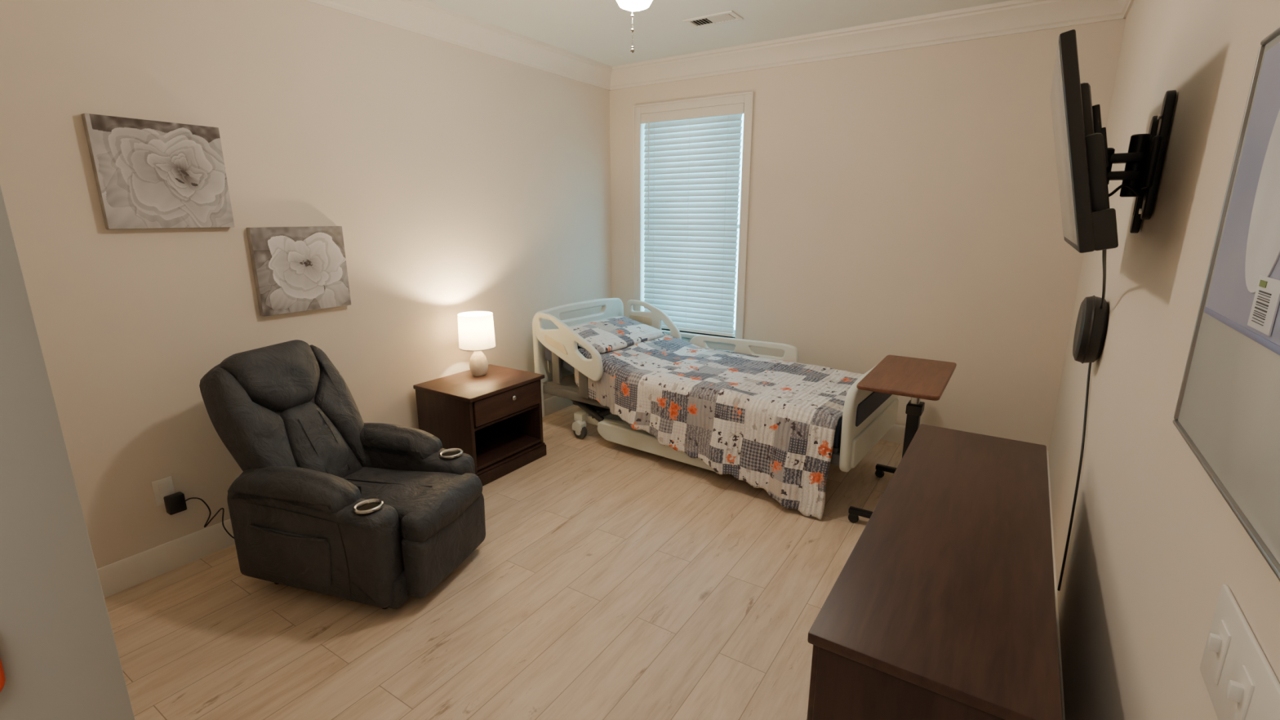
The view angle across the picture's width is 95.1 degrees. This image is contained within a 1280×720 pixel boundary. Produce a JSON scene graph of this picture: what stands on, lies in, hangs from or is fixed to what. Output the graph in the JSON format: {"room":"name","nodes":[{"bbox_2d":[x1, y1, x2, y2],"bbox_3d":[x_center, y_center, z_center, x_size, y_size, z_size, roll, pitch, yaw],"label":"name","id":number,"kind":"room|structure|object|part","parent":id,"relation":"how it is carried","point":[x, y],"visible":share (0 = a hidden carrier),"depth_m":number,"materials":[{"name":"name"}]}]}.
{"room":"care facility","nodes":[
{"label":"care facility","id":0,"kind":"room"},
{"bbox_2d":[0,0,612,568],"bbox_3d":[-1.890,-0.473,2.763,0.120,2.690,6.060,9,16,32],"label":"wall","id":1,"kind":"structure","parent":0,"point":[456,180],"depth_m":2.75,"materials":[{"name":"paint"}]},
{"bbox_2d":[81,113,234,229],"bbox_3d":[-1.966,-0.763,2.423,0.035,0.423,0.444,9,16,32],"label":"print","id":2,"kind":"object","parent":1,"relation":"attached to","point":[148,174],"visible":1,"depth_m":2.39},
{"bbox_2d":[151,475,174,506],"bbox_3d":[-2.095,0.578,2.577,0.008,0.116,0.072,9,16,32],"label":"power outlet","id":3,"kind":"object","parent":1,"relation":"attached to","point":[162,487],"visible":0.84,"depth_m":2.57,"materials":[{"name":"white plastic"}]},
{"bbox_2d":[158,481,169,501],"bbox_3d":[-2.093,0.578,2.575,0.003,0.080,0.034,9,16,32],"label":"receptacle","id":4,"kind":"object","parent":3,"relation":"attached to","point":[163,486],"depth_m":2.57,"materials":[{"name":"white plastic"}]},
{"bbox_2d":[163,491,234,538],"bbox_3d":[-1.908,0.732,2.760,0.480,0.348,0.057,-12,18,-41],"label":"power adapter","id":5,"kind":"object","parent":3,"relation":"attached to","point":[175,503],"visible":0.8,"depth_m":2.59,"materials":[{"name":"black plastic"}]},
{"bbox_3d":[-1.884,0.741,2.782,0.420,0.321,0.042,-12,18,-39],"label":"cord","id":6,"kind":"part","parent":5,"relation":"part of","materials":[{"name":"black plastic"}]},
{"bbox_2d":[246,226,351,316],"bbox_3d":[-1.691,-0.456,2.934,0.035,0.415,0.444,9,16,32],"label":"print","id":7,"kind":"object","parent":1,"relation":"attached to","point":[303,268],"visible":1,"depth_m":2.90},
{"bbox_2d":[97,395,573,597],"bbox_3d":[-1.350,0.601,3.753,0.016,0.130,4.052,9,16,32],"label":"baseboard","id":8,"kind":"structure","parent":1,"relation":"attached to","point":[117,576],"depth_m":2.62,"materials":[{"name":"paint"}]},
{"bbox_2d":[303,0,612,90],"bbox_3d":[-1.310,-1.871,3.115,0.112,0.145,4.052,9,16,32],"label":"trim","id":9,"kind":"structure","parent":1,"relation":"attached to","point":[422,17],"depth_m":3.56,"materials":[{"name":"paint"}]},
{"bbox_2d":[104,404,903,719],"bbox_3d":[-0.449,1.107,2.187,3.560,0.100,6.060,9,16,32],"label":"floor","id":10,"kind":"structure","parent":0,"point":[606,580],"depth_m":2.30,"materials":[{"name":"brown wood"}]},
{"bbox_2d":[199,339,485,608],"bbox_3d":[-1.263,0.446,2.592,1.036,0.989,0.728,4,15,17],"label":"recliner","id":11,"kind":"object","parent":10,"relation":"on","point":[326,500],"visible":1,"depth_m":2.39,"materials":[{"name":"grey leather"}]},
{"bbox_2d":[219,339,319,411],"bbox_3d":[-1.612,0.082,2.613,0.216,0.292,0.416,4,15,17],"label":"pillow","id":12,"kind":"object","parent":11,"relation":"on","point":[285,376],"depth_m":2.54,"materials":[{"name":"grey leather"}]},
{"bbox_3d":[-1.324,0.720,2.388,0.766,0.461,0.150,4,15,17],"label":"arm","id":13,"kind":"part","parent":11,"relation":"part of","materials":[{"name":"grey leather"}]},
{"bbox_2d":[352,498,383,514],"bbox_3d":[-1.050,0.591,2.269,0.109,0.072,0.109,9,16,32],"label":"cup holder","id":14,"kind":"object","parent":11,"relation":"on","point":[371,506],"depth_m":2.28,"materials":[{"name":"metal"}]},
{"bbox_3d":[-1.212,0.838,2.673,0.720,0.130,0.600,4,15,17],"label":"frame","id":15,"kind":"part","parent":11,"relation":"part of","materials":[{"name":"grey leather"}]},
{"bbox_2d":[342,466,472,539],"bbox_3d":[-1.121,0.640,2.595,0.740,0.237,0.395,4,15,17],"label":"seat cushion","id":16,"kind":"object","parent":11,"relation":"on","point":[439,500],"depth_m":2.51,"materials":[{"name":"grey leather"}]},
{"bbox_3d":[-1.165,0.596,2.889,0.766,0.461,0.150,4,15,17],"label":"arm","id":17,"kind":"part","parent":11,"relation":"part of","materials":[{"name":"grey leather"}]},
{"bbox_3d":[-0.834,0.781,2.539,0.108,0.272,0.475,4,15,17],"label":"footrest panel","id":18,"kind":"part","parent":11,"relation":"part of","materials":[{"name":"grey leather"}]},
{"bbox_2d":[439,448,462,459],"bbox_3d":[-0.891,0.467,2.771,0.109,0.072,0.109,9,16,32],"label":"cup holder","id":19,"kind":"object","parent":11,"relation":"on","point":[452,453],"depth_m":2.77,"materials":[{"name":"metal"}]},
{"bbox_2d":[413,364,546,486],"bbox_3d":[-0.984,0.393,3.709,0.522,0.555,0.616,9,16,32],"label":"nightstand","id":20,"kind":"object","parent":10,"relation":"on","point":[495,417],"visible":0.91,"depth_m":3.55,"materials":[{"name":"brown wood"}]},
{"bbox_2d":[457,311,496,376],"bbox_3d":[-1.032,-0.097,3.712,0.229,0.395,0.229,9,16,32],"label":"table lamp","id":21,"kind":"object","parent":20,"relation":"on","point":[476,331],"visible":1,"depth_m":3.62,"materials":[{"name":"white fabric"}]},
{"bbox_3d":[-1.032,-0.185,3.691,0.224,0.213,0.224,9,16,32],"label":"lamp shade","id":22,"kind":"part","parent":21,"relation":"part of","materials":[{"name":"white fabric"}]},
{"bbox_3d":[-0.800,0.258,3.552,0.022,0.153,0.532,9,16,32],"label":"drawer","id":23,"kind":"part","parent":20,"relation":"part of","materials":[{"name":"brown wood"}]},
{"bbox_2d":[532,297,898,474],"bbox_3d":[0.438,0.150,3.960,2.275,0.905,1.044,10,17,35],"label":"hospital bed","id":24,"kind":"object","parent":10,"relation":"on","point":[867,416],"visible":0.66,"depth_m":3.98,"materials":[{"name":"plastic"}]},
{"bbox_3d":[-0.450,-0.183,4.559,0.045,0.545,1.009,10,17,35],"label":"headboard","id":25,"kind":"part","parent":24,"relation":"part of","materials":[{"name":"plastic"}]},
{"bbox_3d":[-0.427,0.311,4.177,0.396,0.226,0.083,10,17,35],"label":"lift arm","id":26,"kind":"part","parent":24,"relation":"part of"},
{"bbox_3d":[-0.248,0.264,4.388,0.350,0.120,0.400,10,17,35],"label":"head motor","id":27,"kind":"part","parent":24,"relation":"part of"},
{"bbox_3d":[-0.190,0.346,4.056,0.366,0.216,0.044,10,17,35],"label":"lift arm","id":28,"kind":"part","parent":24,"relation":"part of"},
{"bbox_3d":[0.434,0.457,4.044,1.640,0.090,0.840,10,17,35],"label":"frame","id":29,"kind":"part","parent":24,"relation":"part of","materials":[{"name":"plastic"}]},
{"bbox_3d":[0.439,0.067,3.945,2.110,0.315,0.910,10,17,35],"label":"mattress","id":30,"kind":"part","parent":24,"relation":"part of","materials":[{"name":"multicoloured fabric"}]},
{"bbox_2d":[573,333,863,519],"bbox_3d":[0.533,0.292,3.868,1.798,0.665,1.065,10,17,35],"label":"patchwork quilt","id":31,"kind":"object","parent":24,"relation":"on","point":[770,424],"visible":0.85,"depth_m":3.44,"materials":[{"name":"fabric"}]},
{"bbox_2d":[570,315,664,353],"bbox_3d":[-0.209,-0.200,4.371,0.440,0.140,0.820,10,17,35],"label":"bed pillow","id":32,"kind":"object","parent":31,"relation":"on","point":[609,335],"visible":0.88,"depth_m":4.29,"materials":[{"name":"fabric"}]},
{"bbox_3d":[1.323,0.265,3.320,0.050,0.470,0.995,10,17,35],"label":"footboard","id":33,"kind":"part","parent":24,"relation":"part of","materials":[{"name":"plastic"}]},
{"bbox_3d":[1.347,0.400,3.336,0.020,0.160,0.896,10,17,35],"label":"footboard","id":34,"kind":"part","parent":24,"relation":"part of","materials":[{"name":"plastic"}]},
{"bbox_2d":[848,355,956,523],"bbox_3d":[1.400,0.434,3.127,0.365,0.756,0.760,9,16,32],"label":"table","id":35,"kind":"object","parent":10,"relation":"on","point":[917,379],"visible":0.6,"depth_m":3.01,"materials":[{"name":"brown wood"}]},
{"bbox_3d":[1.413,0.204,3.015,0.085,0.155,0.165,9,16,32],"label":"height lever","id":36,"kind":"part","parent":35,"relation":"part of","materials":[{"name":"black plastic"}]},
{"bbox_2d":[806,423,1062,719],"bbox_3d":[0.872,0.783,1.705,0.435,0.760,1.410,9,16,32],"label":"dresser","id":37,"kind":"object","parent":10,"relation":"on","point":[943,606],"visible":1,"depth_m":1.24,"materials":[{"name":"brown wood"}]},
{"bbox_2d":[425,0,1011,66],"bbox_3d":[-0.449,-1.601,1.516,3.560,0.100,6.060,9,16,32],"label":"ceiling","id":38,"kind":"structure","parent":0,"point":[598,30],"depth_m":3.52,"materials":[{"name":"paint"}]},
{"bbox_2d":[616,0,652,53],"bbox_3d":[0.007,-1.467,2.268,1.152,0.521,1.113,9,16,32],"label":"ceiling fan","id":39,"kind":"object","parent":38,"relation":"hanging from","point":[632,6],"depth_m":2.24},
{"bbox_2d":[682,10,743,28],"bbox_3d":[0.437,-2.036,3.507,0.320,0.011,0.170,9,16,32],"label":"ceiling vent","id":40,"kind":"object","parent":38,"relation":"attached to","point":[727,16],"depth_m":3.49,"materials":[{"name":"white metal"}]},
{"bbox_2d":[609,18,1125,450],"bbox_3d":[1.173,-0.845,4.266,3.320,2.690,0.120,9,16,32],"label":"wall","id":41,"kind":"structure","parent":0,"point":[905,202],"depth_m":3.78,"materials":[{"name":"paint"}]},
{"bbox_2d":[640,102,744,337],"bbox_3d":[0.391,-1.076,4.672,0.884,1.724,0.071,9,16,32],"label":"window blinds","id":42,"kind":"object","parent":41,"relation":"attached to","point":[692,159],"visible":0.92,"depth_m":4.65,"materials":[{"name":"white plastic"}]},
{"bbox_3d":[0.114,-1.094,4.837,0.002,1.640,0.002,9,16,32],"label":"ladder cord","id":43,"kind":"part","parent":42,"relation":"part of","materials":[{"name":"white fabric"}]},
{"bbox_3d":[0.382,-1.052,4.668,0.002,1.640,0.002,9,16,32],"label":"ladder cord","id":44,"kind":"part","parent":42,"relation":"part of","materials":[{"name":"white fabric"}]},
{"bbox_3d":[0.394,-0.253,4.885,0.840,0.025,0.033,9,16,32],"label":"rail","id":45,"kind":"part","parent":42,"relation":"part of","materials":[{"name":"paint"}]},
{"bbox_3d":[0.649,-1.010,4.499,0.002,1.640,0.002,9,16,32],"label":"ladder cord","id":46,"kind":"part","parent":42,"relation":"part of","materials":[{"name":"white fabric"}]},
{"bbox_2d":[633,91,754,339],"bbox_3d":[0.380,-1.090,4.650,1.024,1.822,0.024,9,16,32],"label":"window frame","id":47,"kind":"structure","parent":41,"relation":"attached to","point":[748,98],"depth_m":4.50,"materials":[{"name":"paint"}]},
{"bbox_2d":[661,329,735,351],"bbox_3d":[0.389,-0.180,4.890,1.050,0.100,0.110,9,16,32],"label":"sill","id":48,"kind":"structure","parent":41,"relation":"attached to","point":[686,336],"depth_m":4.76,"materials":[{"name":"paint"}]},
{"bbox_2d":[609,0,1125,90],"bbox_3d":[1.109,-2.057,3.866,3.320,0.145,0.112,9,16,32],"label":"trim","id":49,"kind":"structure","parent":41,"relation":"attached to","point":[1013,16],"depth_m":3.63,"materials":[{"name":"paint"}]},
{"bbox_2d":[880,423,1048,451],"bbox_3d":[1.136,0.411,4.519,3.320,0.130,0.016,9,16,32],"label":"baseboard","id":50,"kind":"structure","parent":41,"relation":"attached to","point":[895,433],"depth_m":4.10,"materials":[{"name":"paint"}]},
{"bbox_2d":[1048,0,1279,719],"bbox_3d":[0.992,-0.021,0.940,0.120,2.690,6.060,9,16,32],"label":"wall","id":51,"kind":"structure","parent":0,"point":[1153,544],"depth_m":1.29,"materials":[{"name":"paint"}]},
{"bbox_2d":[1046,451,1065,719],"bbox_3d":[1.418,1.034,2.002,0.016,0.130,4.052,9,16,32],"label":"baseboard","id":52,"kind":"structure","parent":51,"relation":"attached to","point":[1050,497],"depth_m":2.18,"materials":[{"name":"paint"}]},
{"bbox_2d":[1057,249,1106,591],"bbox_3d":[1.460,0.240,1.937,0.051,1.304,1.062,11,18,38],"label":"cable","id":53,"kind":"object","parent":51,"relation":"attached to","point":[1104,251],"visible":0.71,"depth_m":2.12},
{"bbox_2d":[1072,295,1108,363],"bbox_3d":[1.657,-0.111,2.155,0.075,0.254,0.254,9,16,32],"label":"wall speaker","id":54,"kind":"object","parent":51,"relation":"attached to","point":[1091,329],"visible":1,"depth_m":2.07,"materials":[{"name":"black plastic"}]},
{"bbox_2d":[1050,29,1176,253],"bbox_3d":[1.262,-0.559,1.609,0.270,0.483,0.800,9,16,32],"label":"television","id":55,"kind":"object","parent":51,"relation":"attached to","point":[1085,161],"depth_m":1.42,"materials":[{"name":"black plastic"}]},
{"bbox_2d":[1116,0,1133,18],"bbox_3d":[1.377,-1.450,1.414,0.112,0.145,4.052,9,16,32],"label":"trim","id":56,"kind":"structure","parent":51,"relation":"attached to","point":[1125,5],"depth_m":2.95,"materials":[{"name":"paint"}]},
{"bbox_2d":[1173,26,1279,581],"bbox_3d":[0.697,-0.093,0.585,0.015,0.616,0.926,9,16,32],"label":"whiteboard","id":57,"kind":"object","parent":51,"relation":"attached to","point":[1227,412],"visible":1,"depth_m":0.80,"materials":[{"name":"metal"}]},
{"bbox_2d":[1199,584,1279,719],"bbox_3d":[0.653,0.348,0.628,0.019,0.129,0.215,9,16,32],"label":"light switch","id":58,"kind":"object","parent":51,"relation":"attached to","point":[1241,683],"visible":1,"depth_m":0.64,"materials":[{"name":"white plastic"}]},
{"bbox_3d":[-1.108,-0.004,0.871,3.320,2.690,0.108,9,16,32],"label":"wall","id":59,"kind":"structure","parent":0,"visible":0},
{"bbox_2d":[0,657,5,692],"bbox_3d":[-0.718,0.330,0.634,0.010,0.105,0.035,9,16,32],"label":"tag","id":60,"kind":"object","parent":59,"relation":"attached to","point":[2,679],"visible":1,"depth_m":0.65,"materials":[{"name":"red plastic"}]},
{"bbox_2d":[0,185,134,719],"bbox_3d":[-0.249,0.368,0.386,1.270,2.200,0.128,9,16,32],"label":"door","id":61,"kind":"structure","parent":59,"relation":"attached to","point":[60,657],"depth_m":0.67,"materials":[{"name":"paint"}]}
]}

